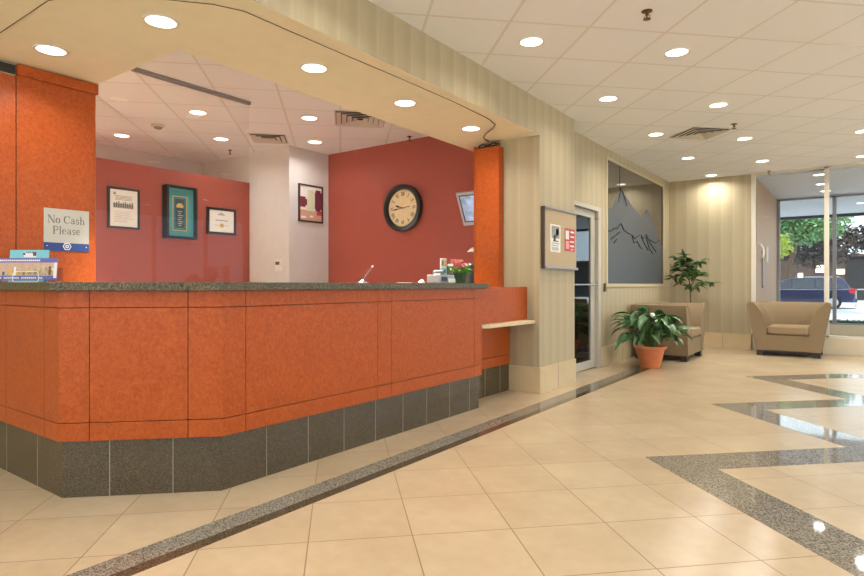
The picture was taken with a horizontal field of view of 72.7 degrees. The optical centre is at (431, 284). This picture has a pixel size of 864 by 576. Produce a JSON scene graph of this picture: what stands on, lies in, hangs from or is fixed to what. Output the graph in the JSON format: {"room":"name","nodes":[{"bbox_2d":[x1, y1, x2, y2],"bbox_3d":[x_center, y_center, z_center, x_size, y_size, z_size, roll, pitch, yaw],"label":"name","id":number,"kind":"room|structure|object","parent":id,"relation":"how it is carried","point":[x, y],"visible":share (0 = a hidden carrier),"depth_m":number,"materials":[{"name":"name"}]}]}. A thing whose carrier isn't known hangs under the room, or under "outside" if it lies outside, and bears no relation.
{"room":"reception lobby","nodes":[
{"label":"reception lobby","id":0,"kind":"room"},
{"bbox_2d":[0,60,16,75],"bbox_3d":[-2.909,-0.400,4.260,0.120,3.040,0.800,0,0,36],"label":"wall","id":1,"kind":"structure","parent":0,"point":[0,60],"depth_m":4.11,"materials":[{"name":"paper"}]},
{"bbox_2d":[0,61,97,281],"bbox_3d":[-2.886,-0.214,4.258,0.170,2.668,0.815,0,0,36],"label":"panelling","id":2,"kind":"object","parent":1,"relation":"attached to","point":[47,119],"visible":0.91,"depth_m":4.25,"materials":[{"name":"orange laminate"}]},
{"bbox_2d":[44,207,88,251],"bbox_3d":[-2.720,-0.407,4.377,0.008,0.310,0.308,0,0,36],"label":"sign","id":3,"kind":"object","parent":2,"relation":"attached to","point":[64,230],"visible":1,"depth_m":4.37,"materials":[{"name":"white paper"}]},
{"bbox_2d":[96,143,203,174],"bbox_3d":[-4.836,-0.400,7.755,0.250,3.040,3.880,0,0,36],"label":"wall","id":4,"kind":"structure","parent":0,"point":[102,151],"depth_m":8.52,"materials":[{"name":"white paint"}]},
{"bbox_2d":[96,157,249,281],"bbox_3d":[-3.854,-0.185,7.039,0.120,2.610,3.880,0,0,36],"label":"wall office partition","id":5,"kind":"structure","parent":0,"point":[122,255],"depth_m":7.50,"materials":[{"name":"red paint"}]},
{"bbox_2d":[107,186,139,229],"bbox_3d":[-3.722,-0.925,7.092,0.029,0.490,0.380,0,0,36],"label":"framed document","id":6,"kind":"object","parent":5,"relation":"attached to","point":[123,204],"visible":1,"depth_m":7.09,"materials":[{"name":"white paper"}]},
{"bbox_2d":[162,184,197,239],"bbox_3d":[-3.272,-0.940,7.633,0.119,0.680,0.425,0,0,36],"label":"frame","id":7,"kind":"object","parent":5,"relation":"attached to","point":[179,203],"visible":1,"depth_m":7.61,"materials":[{"name":"black plastic"}]},
{"bbox_2d":[206,206,235,235],"bbox_3d":[-2.930,-0.885,8.179,0.029,0.370,0.460,0,0,36],"label":"framed certificate","id":8,"kind":"object","parent":5,"relation":"attached to","point":[220,221],"visible":1,"depth_m":8.16,"materials":[{"name":"white paper"}]},
{"bbox_2d":[204,145,327,282],"bbox_3d":[-2.602,-0.400,9.109,2.265,3.040,0.940,0,0,36],"label":"wall","id":9,"kind":"structure","parent":0,"point":[274,175],"depth_m":8.35,"materials":[{"name":"white paint"}]},
{"bbox_2d":[275,259,281,270],"bbox_3d":[-2.137,-0.273,8.169,0.125,0.165,0.030,0,0,36],"label":"thermostat","id":10,"kind":"object","parent":9,"relation":"attached to","point":[278,263],"visible":1,"depth_m":8.15,"materials":[{"name":"grey plastic"}]},
{"bbox_2d":[298,183,322,223],"bbox_3d":[-1.725,-1.157,8.364,0.029,0.530,0.452,0,0,36],"label":"framed photograph","id":11,"kind":"object","parent":9,"relation":"attached to","point":[310,197],"visible":1,"depth_m":8.35,"materials":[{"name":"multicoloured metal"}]},
{"bbox_2d":[0,0,539,151],"bbox_3d":[-2.414,-1.737,6.255,5.910,0.364,4.928,0,0,36],"label":"ceiling","id":12,"kind":"structure","parent":0,"point":[104,40],"depth_m":4.00,"materials":[{"name":"beige paint"}]},
{"bbox_2d":[33,44,68,56],"bbox_3d":[-2.521,-1.552,3.886,0.202,0.006,0.202,0,0,36],"label":"recessed light","id":13,"kind":"object","parent":12,"relation":"in","point":[51,50],"visible":1,"depth_m":3.88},
{"bbox_2d":[142,14,179,29],"bbox_3d":[-1.599,-1.552,3.465,0.202,0.006,0.202,0,0,36],"label":"recessed light","id":14,"kind":"object","parent":12,"relation":"in","point":[159,21],"visible":1,"depth_m":3.46,"materials":[{"name":"white glass"}]},
{"bbox_2d":[0,0,495,141],"bbox_3d":[-0.789,-1.543,4.443,4.369,0.024,1.564,0,0,-33],"label":"cable","id":15,"kind":"object","parent":12,"relation":"attached to","point":[47,0],"visible":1,"depth_m":3.67,"materials":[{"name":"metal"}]},
{"bbox_2d":[300,63,327,73],"bbox_3d":[-0.845,-1.552,4.208,0.202,0.006,0.202,0,0,36],"label":"recessed light","id":16,"kind":"object","parent":12,"relation":"in","point":[314,68],"visible":1,"depth_m":4.21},
{"bbox_2d":[393,99,416,106],"bbox_3d":[-0.231,-1.552,5.017,0.202,0.006,0.202,0,0,36],"label":"recessed light","id":17,"kind":"object","parent":12,"relation":"in","point":[403,102],"visible":1,"depth_m":5.02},
{"bbox_2d":[461,126,480,131],"bbox_3d":[0.387,-1.552,5.835,0.202,0.006,0.202,0,0,36],"label":"recessed light","id":18,"kind":"object","parent":12,"relation":"in","point":[466,128],"visible":1,"depth_m":5.82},
{"bbox_2d":[328,136,473,282],"bbox_3d":[-0.121,-0.400,7.760,3.335,3.040,0.200,0,0,36],"label":"wall","id":19,"kind":"structure","parent":0,"point":[360,238],"depth_m":7.92,"materials":[{"name":"red paint"}]},
{"bbox_2d":[383,184,422,231],"bbox_3d":[-0.391,-1.020,7.776,0.630,0.630,0.089,0,0,36],"label":"wall clock","id":20,"kind":"object","parent":19,"relation":"attached to","point":[403,206],"visible":1,"depth_m":7.77,"materials":[{"name":"black plastic"}]},
{"bbox_2d":[456,191,473,225],"bbox_3d":[0.631,-0.921,6.946,0.700,0.388,0.227,0,0,36],"label":"wall monitor","id":21,"kind":"object","parent":19,"relation":"attached to","point":[465,199],"visible":0.36,"depth_m":7.05,"materials":[{"name":"silver metal"}]},
{"bbox_2d":[0,347,863,575],"bbox_3d":[1.865,1.180,5.446,13.800,0.120,19.000,0,0,36],"label":"floor","id":22,"kind":"structure","parent":0,"point":[570,488],"depth_m":3.01,"materials":[{"name":"beige tile"}]},
{"bbox_2d":[0,287,534,497],"bbox_3d":[-0.976,0.569,5.008,2.028,1.102,4.285,0,0,36],"label":"reception desk","id":23,"kind":"object","parent":22,"relation":"on","point":[103,393],"visible":0.92,"depth_m":3.32,"materials":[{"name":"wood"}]},
{"bbox_2d":[0,282,488,290],"bbox_3d":[-1.220,0.007,4.691,2.007,0.044,3.575,0,0,36],"label":"countertop","id":24,"kind":"structure","parent":23,"relation":"on","point":[35,286],"depth_m":3.19,"materials":[{"name":"grey stone"}]},
{"bbox_2d":[0,250,57,281],"bbox_3d":[-2.658,-0.125,3.859,0.480,0.219,0.207,0,0,0],"label":"brochure holder","id":25,"kind":"object","parent":24,"relation":"on","point":[22,265],"visible":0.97,"depth_m":3.79,"materials":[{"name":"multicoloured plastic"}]},
{"bbox_2d":[357,266,372,282],"bbox_3d":[-0.527,-0.084,4.599,0.119,0.136,0.084,0,0,12],"label":"stand","id":26,"kind":"object","parent":24,"relation":"on","point":[361,280],"visible":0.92,"depth_m":4.59,"materials":[{"name":"metal"}]},
{"bbox_2d":[427,270,454,282],"bbox_3d":[0.088,-0.078,5.491,0.155,0.125,0.260,0,0,36],"label":"receipt printer","id":27,"kind":"object","parent":24,"relation":"on","point":[438,276],"visible":0.94,"depth_m":5.41,"materials":[{"name":"white plastic"}]},
{"bbox_2d":[440,258,446,274],"bbox_3d":[0.107,-0.141,5.861,0.070,0.250,0.120,0,0,36],"label":"card stand","id":28,"kind":"object","parent":24,"relation":"on","point":[443,262],"visible":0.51,"depth_m":5.86,"materials":[{"name":"white paper"}]},
{"bbox_2d":[448,259,471,282],"bbox_3d":[0.279,-0.134,5.668,0.234,0.238,0.229,0,0,36],"label":"flower pot","id":29,"kind":"object","parent":24,"relation":"on","point":[461,270],"visible":0.99,"depth_m":5.62,"materials":[{"name":"green plant"}]},
{"bbox_2d":[66,366,650,575],"bbox_3d":[-0.560,1.119,3.254,0.202,0.002,12.600,0,0,36],"label":"trim","id":30,"kind":"structure","parent":22,"relation":"on","point":[134,562],"depth_m":3.08,"materials":[{"name":"grey stone"}]},
{"bbox_2d":[447,263,473,282],"bbox_3d":[0.244,0.445,6.107,0.458,1.350,0.476,0,0,36],"label":"office chair","id":31,"kind":"object","parent":22,"relation":"on","point":[469,277],"visible":0.16,"depth_m":6.13,"materials":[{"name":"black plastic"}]},
{"bbox_2d":[610,305,696,367],"bbox_3d":[3.008,0.701,8.033,1.082,0.839,1.153,0,0,36],"label":"potted plant","id":32,"kind":"object","parent":22,"relation":"on","point":[650,354],"visible":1,"depth_m":7.86,"materials":[{"name":"green plant"}]},
{"bbox_2d":[631,302,705,361],"bbox_3d":[3.679,0.701,9.160,0.839,0.837,1.304,0,0,36],"label":"armchair","id":33,"kind":"object","parent":22,"relation":"on","point":[692,314],"visible":0.59,"depth_m":8.68,"materials":[{"name":"beige fabric"}]},
{"bbox_2d":[691,326,700,337],"bbox_3d":[3.779,0.716,9.087,0.590,0.142,0.654,0,0,36],"label":"seat cushion","id":34,"kind":"object","parent":33,"relation":"on","point":[694,334],"depth_m":8.96,"materials":[{"name":"beige fabric"}]},
{"bbox_2d":[665,249,720,302],"bbox_3d":[4.546,0.238,10.246,0.959,1.763,0.418,0,0,36],"label":"ficus plant","id":35,"kind":"object","parent":22,"relation":"on","point":[681,259],"visible":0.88,"depth_m":10.27,"materials":[{"name":"green plant"}]},
{"bbox_2d":[646,373,863,575],"bbox_3d":[2.809,1.119,3.740,2.698,0.002,8.714,0,0,22],"label":"inlay","id":36,"kind":"structure","parent":22,"relation":"on","point":[839,547],"depth_m":3.64,"materials":[{"name":"grey stone"}]},
{"bbox_2d":[747,301,831,358],"bbox_3d":[5.747,0.695,9.434,1.124,0.850,0.724,0,0,36],"label":"armchair","id":37,"kind":"object","parent":22,"relation":"on","point":[776,326],"visible":1,"depth_m":9.32,"materials":[{"name":"beige fabric"}]},
{"bbox_2d":[767,324,809,335],"bbox_3d":[5.685,0.710,9.347,0.564,0.144,0.509,0,0,36],"label":"seat cushion","id":38,"kind":"object","parent":37,"relation":"on","point":[772,329],"depth_m":9.18,"materials":[{"name":"beige fabric"}]},
{"bbox_2d":[96,0,863,181],"bbox_3d":[1.865,-1.980,5.446,13.800,0.120,19.000,0,0,36],"label":"ceiling","id":39,"kind":"structure","parent":0,"point":[789,73],"depth_m":5.65,"materials":[{"name":"tile"}]},
{"bbox_2d":[113,134,130,137],"bbox_3d":[-3.981,-1.917,7.542,0.202,0.006,0.202,0,0,36],"label":"recessed light","id":40,"kind":"object","parent":39,"relation":"in","point":[116,135],"visible":1,"depth_m":7.53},
{"bbox_2d":[151,123,164,129],"bbox_3d":[-3.288,-1.895,7.047,0.150,0.050,0.150,0,0,36],"label":"smoke detector","id":41,"kind":"object","parent":39,"relation":"attached to","point":[156,126],"visible":1,"depth_m":7.01,"materials":[{"name":"white plastic"}]},
{"bbox_2d":[95,67,250,281],"bbox_3d":[-2.371,-0.400,5.526,0.040,3.039,1.560,0,0,36],"label":"glass panel","id":42,"kind":"object","parent":39,"relation":"hanging from","point":[137,70],"visible":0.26,"depth_m":5.44,"materials":[{"name":"glass"}]},
{"bbox_2d":[188,110,207,115],"bbox_3d":[-2.604,-1.917,6.536,0.202,0.006,0.202,0,0,36],"label":"recessed light","id":43,"kind":"object","parent":39,"relation":"in","point":[194,112],"visible":1,"depth_m":6.53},
{"bbox_2d":[213,137,228,140],"bbox_3d":[-2.774,-1.917,7.723,0.202,0.006,0.202,0,0,36],"label":"recessed light","id":44,"kind":"object","parent":39,"relation":"in","point":[214,138],"visible":1,"depth_m":7.73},
{"bbox_2d":[248,133,287,143],"bbox_3d":[-2.128,-1.905,7.675,0.454,0.030,0.454,0,0,-9],"label":"ceiling vent","id":45,"kind":"object","parent":39,"relation":"in","point":[256,137],"visible":1,"depth_m":7.63,"materials":[{"name":"white metal"}]},
{"bbox_2d":[301,116,317,120],"bbox_3d":[-1.409,-1.917,6.751,0.202,0.006,0.202,0,0,36],"label":"recessed light","id":46,"kind":"object","parent":39,"relation":"in","point":[307,118],"visible":1,"depth_m":6.76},
{"bbox_2d":[307,140,322,143],"bbox_3d":[-1.571,-1.917,7.884,0.202,0.006,0.202,0,0,36],"label":"recessed light","id":47,"kind":"object","parent":39,"relation":"in","point":[309,141],"visible":1,"depth_m":7.89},
{"bbox_2d":[334,110,384,127],"bbox_3d":[-0.828,-1.905,6.777,0.584,0.030,0.584,0,0,-9],"label":"ceiling vent","id":48,"kind":"object","parent":39,"relation":"in","point":[342,118],"visible":0.88,"depth_m":6.79,"materials":[{"name":"white metal"}]},
{"bbox_2d":[518,36,543,47],"bbox_3d":[0.784,-1.917,4.634,0.202,0.006,0.202,0,0,36],"label":"recessed light","id":49,"kind":"object","parent":39,"relation":"in","point":[532,41],"visible":1,"depth_m":4.62,"materials":[{"name":"white glass"}]},
{"bbox_2d":[598,96,617,101],"bbox_3d":[1.816,-1.917,6.050,0.202,0.006,0.202,0,0,36],"label":"recessed light","id":50,"kind":"object","parent":39,"relation":"in","point":[604,98],"visible":1,"depth_m":6.04,"materials":[{"name":"white glass"}]},
{"bbox_2d":[641,9,652,20],"bbox_3d":[1.506,-1.890,4.115,0.075,0.060,0.075,0,0,36],"label":"sprinkler","id":51,"kind":"object","parent":39,"relation":"attached to","point":[646,12],"visible":1,"depth_m":4.11,"materials":[{"name":"brown metal"}]},
{"bbox_2d":[648,132,663,136],"bbox_3d":[2.855,-1.917,7.484,0.202,0.006,0.202,0,0,36],"label":"recessed light","id":52,"kind":"object","parent":39,"relation":"in","point":[656,134],"visible":1,"depth_m":7.48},
{"bbox_2d":[664,47,689,57],"bbox_3d":[2.020,-1.917,4.844,0.202,0.006,0.202,0,0,36],"label":"recessed light","id":53,"kind":"object","parent":39,"relation":"in","point":[681,51],"visible":1,"depth_m":4.84,"materials":[{"name":"white glass"}]},
{"bbox_2d":[681,157,694,159],"bbox_3d":[3.870,-1.917,8.878,0.202,0.006,0.202,0,0,36],"label":"recessed light","id":54,"kind":"object","parent":39,"relation":"in","point":[683,158],"visible":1,"depth_m":8.89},
{"bbox_2d":[669,126,731,139],"bbox_3d":[3.382,-1.905,7.410,0.524,0.030,0.524,0,0,-9],"label":"ceiling vent","id":55,"kind":"object","parent":39,"relation":"in","point":[698,133],"visible":0.98,"depth_m":7.38,"materials":[{"name":"white metal"}]},
{"bbox_2d":[708,102,728,107],"bbox_3d":[3.053,-1.917,6.262,0.202,0.006,0.202,0,0,36],"label":"recessed light","id":56,"kind":"object","parent":39,"relation":"in","point":[718,104],"visible":1,"depth_m":6.26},
{"bbox_2d":[736,137,752,140],"bbox_3d":[4.098,-1.917,7.697,0.202,0.006,0.202,0,0,36],"label":"recessed light","id":57,"kind":"object","parent":39,"relation":"in","point":[740,138],"visible":1,"depth_m":7.68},
{"bbox_2d":[755,160,769,162],"bbox_3d":[5.114,-1.917,9.090,0.202,0.006,0.202,0,0,36],"label":"recessed light","id":58,"kind":"object","parent":39,"relation":"in","point":[758,161],"visible":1,"depth_m":9.11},
{"bbox_2d":[854,129,863,133],"bbox_3d":[5.379,-1.917,7.322,0.202,0.006,0.202,0,0,36],"label":"recessed light","id":59,"kind":"object","parent":39,"relation":"in","point":[862,130],"visible":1,"depth_m":7.33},
{"bbox_2d":[474,146,503,286],"bbox_3d":[0.613,-0.195,6.371,0.312,2.630,0.110,0,0,36],"label":"pier","id":60,"kind":"object","parent":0,"point":[488,162],"visible":0.42,"depth_m":6.31,"materials":[{"name":"laminate"}]},
{"bbox_2d":[478,142,500,148],"bbox_3d":[0.625,-1.508,6.367,0.257,0.054,0.083,0,0,36],"label":"cable bundle","id":61,"kind":"object","parent":60,"relation":"on","point":[494,143],"visible":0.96,"depth_m":6.34,"materials":[{"name":"black plastic"}]},
{"bbox_2d":[499,100,573,367],"bbox_3d":[1.191,-0.400,6.593,0.480,3.040,0.920,0,0,36],"label":"wall column","id":62,"kind":"structure","parent":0,"point":[538,169],"depth_m":6.25,"materials":[{"name":"paint"}]},
{"bbox_2d":[509,358,575,392],"bbox_3d":[1.196,0.988,6.586,0.496,0.265,0.945,0,0,36],"label":"baseboard","id":63,"kind":"structure","parent":62,"relation":"attached to","point":[521,378],"depth_m":6.22,"materials":[{"name":"beige stone"}]},
{"bbox_2d":[541,206,577,269],"bbox_3d":[1.413,-0.497,6.447,0.049,0.655,0.885,0,0,36],"label":"notice board","id":64,"kind":"object","parent":62,"relation":"attached to","point":[564,260],"visible":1,"depth_m":6.38,"materials":[{"name":"beige fabric"}]},
{"bbox_2d":[550,224,559,252],"bbox_3d":[1.332,-0.502,6.332,0.004,0.295,0.255,0,0,36],"label":"notice sheet","id":65,"kind":"object","parent":64,"relation":"attached to","point":[554,229],"visible":1,"depth_m":6.31,"materials":[{"name":"white paper"}]},
{"bbox_2d":[565,228,574,251],"bbox_3d":[1.560,-0.507,6.646,0.004,0.255,0.280,0,0,36],"label":"flyer","id":66,"kind":"object","parent":64,"relation":"attached to","point":[569,233],"visible":1,"depth_m":6.65,"materials":[{"name":"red paper"}]},
{"bbox_2d":[574,215,587,362],"bbox_3d":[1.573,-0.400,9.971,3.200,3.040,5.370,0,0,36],"label":"glass pane","id":67,"kind":"structure","parent":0,"point":[580,275],"depth_m":8.35,"materials":[{"name":"clear glass"}]},
{"bbox_2d":[574,131,668,346],"bbox_3d":[2.912,-0.400,8.989,0.120,3.040,4.980,0,0,36],"label":"wall","id":68,"kind":"structure","parent":0,"point":[589,156],"depth_m":8.26,"materials":[{"name":"paint"}]},
{"bbox_2d":[574,200,600,371],"bbox_3d":[1.929,0.035,7.614,0.150,2.170,1.100,0,0,36],"label":"door","id":69,"kind":"structure","parent":68,"relation":"in","point":[593,213],"depth_m":7.92,"materials":[{"name":"paint"}]},
{"bbox_2d":[601,339,637,366],"bbox_3d":[3.360,0.988,9.489,0.016,0.265,3.615,0,0,36],"label":"baseboard","id":70,"kind":"structure","parent":68,"relation":"attached to","point":[609,355],"depth_m":8.59,"materials":[{"name":"beige stone"}]},
{"bbox_2d":[606,156,663,286],"bbox_3d":[3.322,-0.890,9.457,0.032,1.840,3.020,0,0,36],"label":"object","id":71,"kind":"structure","parent":68,"relation":"in","point":[634,200],"depth_m":9.22,"materials":[{"name":"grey glass"}]},
{"bbox_2d":[669,174,752,349],"bbox_3d":[4.987,-0.400,10.682,1.480,3.040,0.200,0,0,36],"label":"wall","id":72,"kind":"structure","parent":0,"point":[710,218],"depth_m":10.50,"materials":[{"name":"paint"}]},
{"bbox_2d":[703,332,750,349],"bbox_3d":[4.978,0.988,10.555,1.345,0.265,0.016,0,0,36],"label":"baseboard","id":73,"kind":"structure","parent":72,"relation":"attached to","point":[714,340],"depth_m":10.37,"materials":[{"name":"beige stone"}]},
{"bbox_2d":[751,163,863,356],"bbox_3d":[8.175,-0.400,8.260,6.521,3.040,0.180,0,0,36],"label":"window","id":74,"kind":"structure","parent":72,"relation":"in","point":[833,345],"depth_m":9.50,"materials":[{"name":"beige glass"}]},
{"bbox_2d":[756,178,776,300],"bbox_3d":[6.592,-0.400,11.696,0.200,3.040,3.330,0,0,36],"label":"wall","id":75,"kind":"structure","parent":0,"point":[766,203],"depth_m":11.36,"materials":[{"name":"beige paint"}]},
{"bbox_2d":[759,244,767,287],"bbox_3d":[6.163,-0.345,10.857,0.095,0.790,0.992,0,0,36],"label":"wall telephone","id":76,"kind":"object","parent":75,"relation":"attached to","point":[764,252],"visible":1,"depth_m":10.79,"materials":[{"name":"white plastic"}]},
{"bbox_2d":[777,194,863,336],"bbox_3d":[10.142,-0.365,10.922,6.480,2.970,0.180,0,0,36],"label":"window","id":77,"kind":"structure","parent":75,"relation":"in","point":[835,329],"depth_m":12.17,"materials":[{"name":"grey metal"}]},
{"bbox_2d":[756,166,863,199],"bbox_3d":[9.204,-1.892,9.626,6.460,0.054,3.300,0,0,36],"label":"ceiling","id":78,"kind":"structure","parent":0,"point":[846,180],"depth_m":10.79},
{"bbox_2d":[780,193,863,216],"bbox_3d":[10.701,-1.990,12.989,14.000,0.280,3.600,0,0,36],"label":"ceiling","id":79,"kind":"structure","parent":0,"point":[845,205],"depth_m":13.84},
{"bbox_2d":[780,213,863,219],"bbox_3d":[11.805,-1.955,14.505,14.000,0.350,0.150,0,0,36],"label":"trim","id":80,"kind":"structure","parent":79,"relation":"attached to","point":[847,214],"depth_m":15.57,"materials":[{"name":"grey metal"}]},
{"label":"outside","id":81,"kind":"structure","parent":0,"visible":0},
{"bbox_2d":[841,300,863,304],"bbox_3d":[40.043,1.395,54.959,120.000,0.350,44.000,0,0,36],"label":"pavement","id":82,"kind":"structure","parent":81,"point":[860,302],"depth_m":38.72,"materials":[{"name":"concrete"}]},
{"bbox_2d":[780,255,845,281],"bbox_3d":[27.224,-0.655,56.814,21.095,3.850,8.100,0,0,36],"label":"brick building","id":83,"kind":"structure","parent":82,"relation":"on","point":[802,272],"depth_m":49.00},
{"bbox_2d":[780,216,855,279],"bbox_3d":[25.637,-2.922,41.322,7.029,8.455,3.580,0,0,40],"label":"street tree","id":84,"kind":"object","parent":82,"relation":"on","point":[809,227],"visible":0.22,"depth_m":40.55,"materials":[{"name":"green plant"}]},
{"bbox_2d":[780,221,863,275],"bbox_3d":[29.954,-1.859,42.981,9.235,6.286,3.687,0,0,30],"label":"street tree","id":85,"kind":"object","parent":82,"relation":"on","point":[850,237],"visible":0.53,"depth_m":43.00,"materials":[{"name":"brown plant"}]},
{"bbox_2d":[846,254,863,299],"bbox_3d":[45.059,-0.605,43.758,23.100,3.750,8.200,0,0,36],"label":"building","id":86,"kind":"structure","parent":82,"relation":"on","point":[854,269],"depth_m":46.96,"materials":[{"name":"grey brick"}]},
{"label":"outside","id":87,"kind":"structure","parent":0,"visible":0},
{"bbox_2d":[829,314,863,320],"bbox_3d":[17.585,1.410,15.645,70.000,0.320,16.000,0,0,36],"label":"pavement","id":88,"kind":"structure","parent":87,"point":[860,317],"depth_m":22.95,"materials":[{"name":"concrete"}]},
{"bbox_2d":[780,233,794,258],"bbox_3d":[10.272,-0.128,17.248,0.669,2.800,0.734,0,0,4],"label":"shrub","id":89,"kind":"object","parent":88,"relation":"on","point":[784,248],"visible":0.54,"depth_m":17.12,"materials":[{"name":"green plant"}]},
{"bbox_2d":[829,319,863,323],"bbox_3d":[12.265,0.988,12.714,7.260,0.524,0.819,0,0,36],"label":"hedge","id":90,"kind":"object","parent":88,"relation":"on","point":[856,321],"visible":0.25,"depth_m":14.16,"materials":[{"name":"green plant"}]},
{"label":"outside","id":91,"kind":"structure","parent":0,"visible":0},
{"bbox_2d":[830,305,863,313],"bbox_3d":[22.672,1.430,31.117,120.000,0.280,15.000,0,0,36],"label":"road","id":92,"kind":"structure","parent":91,"point":[843,309],"depth_m":30.92,"materials":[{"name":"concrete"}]},
{"bbox_2d":[780,276,857,308],"bbox_3d":[21.044,0.425,33.442,5.170,1.790,2.082,0,0,36],"label":"minivan","id":93,"kind":"object","parent":92,"relation":"on","point":[811,289],"visible":0.52,"depth_m":32.46,"materials":[{"name":"blue paint"}]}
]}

